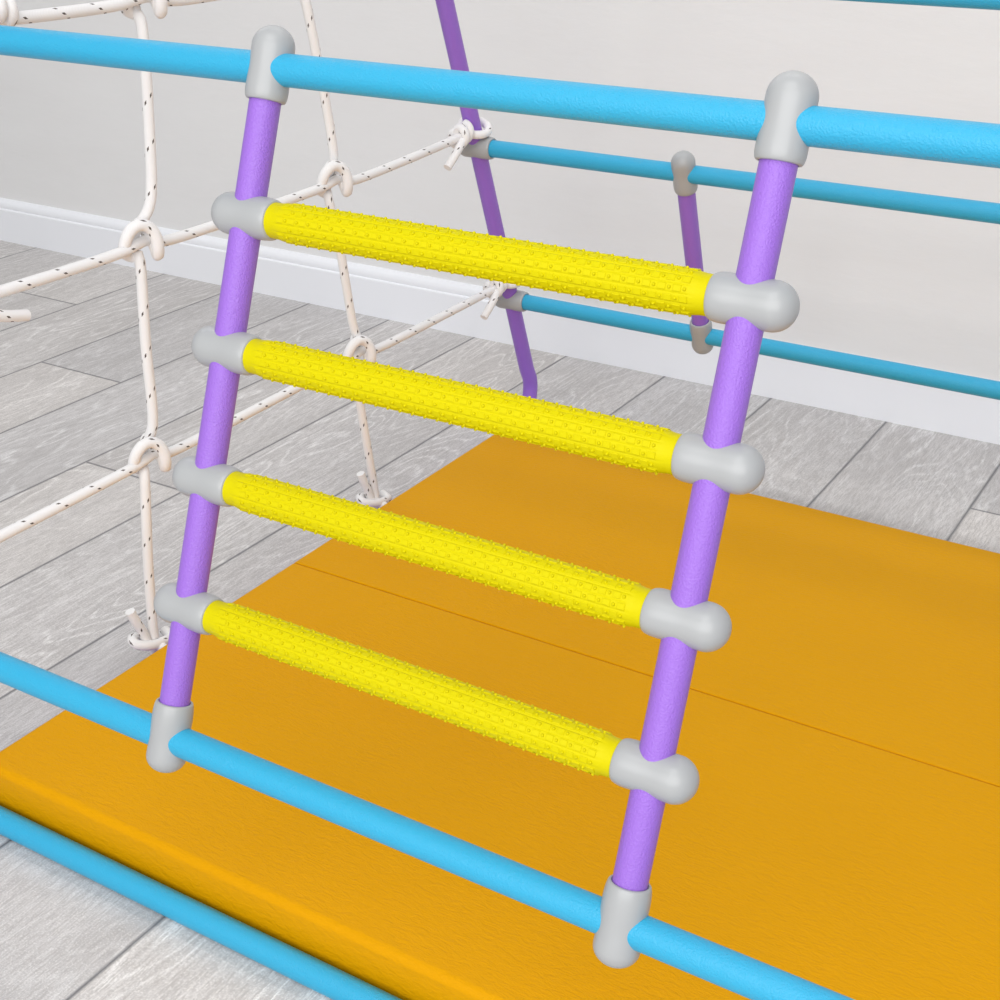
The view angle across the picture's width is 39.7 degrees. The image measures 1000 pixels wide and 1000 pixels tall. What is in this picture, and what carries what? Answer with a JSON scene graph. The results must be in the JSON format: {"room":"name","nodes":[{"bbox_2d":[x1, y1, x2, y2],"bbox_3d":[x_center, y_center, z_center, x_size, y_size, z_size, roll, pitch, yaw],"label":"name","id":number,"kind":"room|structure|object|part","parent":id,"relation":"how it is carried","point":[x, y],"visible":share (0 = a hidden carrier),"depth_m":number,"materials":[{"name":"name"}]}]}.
{"room":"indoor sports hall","nodes":[
{"label":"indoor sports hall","id":0,"kind":"room"},
{"bbox_2d":[0,0,999,380],"bbox_3d":[0.445,-1.520,2.212,10.000,2.800,0.125,15,30,28],"label":"wall","id":1,"kind":"structure","parent":0,"point":[921,290],"depth_m":2.70,"materials":[{"name":"grey paint"}]},
{"bbox_2d":[0,198,999,444],"bbox_3d":[0.407,-0.285,2.745,10.000,0.112,0.015,15,30,28],"label":"baseboard","id":2,"kind":"structure","parent":1,"relation":"attached to","point":[404,297],"depth_m":2.98,"materials":[{"name":"white paint"}]},
{"bbox_2d":[0,240,999,999],"bbox_3d":[-0.840,0.680,0.937,10.000,0.050,5.061,15,30,28],"label":"floor","id":3,"kind":"structure","parent":0,"point":[73,407],"depth_m":2.39,"materials":[{"name":"grey wood"}]},
{"bbox_2d":[0,435,999,999],"bbox_3d":[0.195,0.244,1.707,1.142,0.064,1.101,15,30,28],"label":"mat","id":4,"kind":"object","parent":3,"relation":"on","point":[839,832],"visible":0.77,"depth_m":1.53,"materials":[{"name":"orange plastic"}]},
{"bbox_3d":[0.338,0.142,1.918,1.142,0.064,0.553,15,30,28],"label":"mat panel","id":5,"kind":"part","parent":4,"relation":"part of","materials":[{"name":"orange plastic"}]},
{"bbox_2d":[0,0,999,999],"bbox_3d":[0.220,-0.535,1.368,1.317,1.774,1.445,15,30,28],"label":"climbing frame","id":6,"kind":"object","parent":3,"relation":"on","point":[749,301],"visible":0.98,"depth_m":1.09,"materials":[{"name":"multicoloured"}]},
{"bbox_3d":[-0.244,-0.074,1.200,0.027,0.563,0.226,15,30,28],"label":"ladder rail","id":7,"kind":"part","parent":6,"relation":"part of","materials":[{"name":"purple"}]},
{"bbox_2d":[0,0,519,653],"bbox_3d":[-0.308,-0.654,1.664,0.070,1.683,1.325,15,30,28],"label":"net","id":8,"kind":"object","parent":6,"relation":"attached to","point":[334,172],"visible":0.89,"depth_m":1.73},
{"bbox_3d":[-0.305,-0.677,1.653,0.046,1.769,1.445,15,30,28],"label":"frame","id":9,"kind":"part","parent":6,"relation":"part of","materials":[{"name":"purple"}]},
{"bbox_3d":[0.301,-0.376,2.153,0.027,0.294,0.134,15,30,28],"label":"short post","id":10,"kind":"part","parent":6,"relation":"part of","materials":[{"name":"purple"}]},
{"bbox_3d":[0.143,0.030,0.988,0.027,0.563,0.226,15,30,28],"label":"ladder rail","id":11,"kind":"part","parent":6,"relation":"part of","materials":[{"name":"purple"}]}
]}

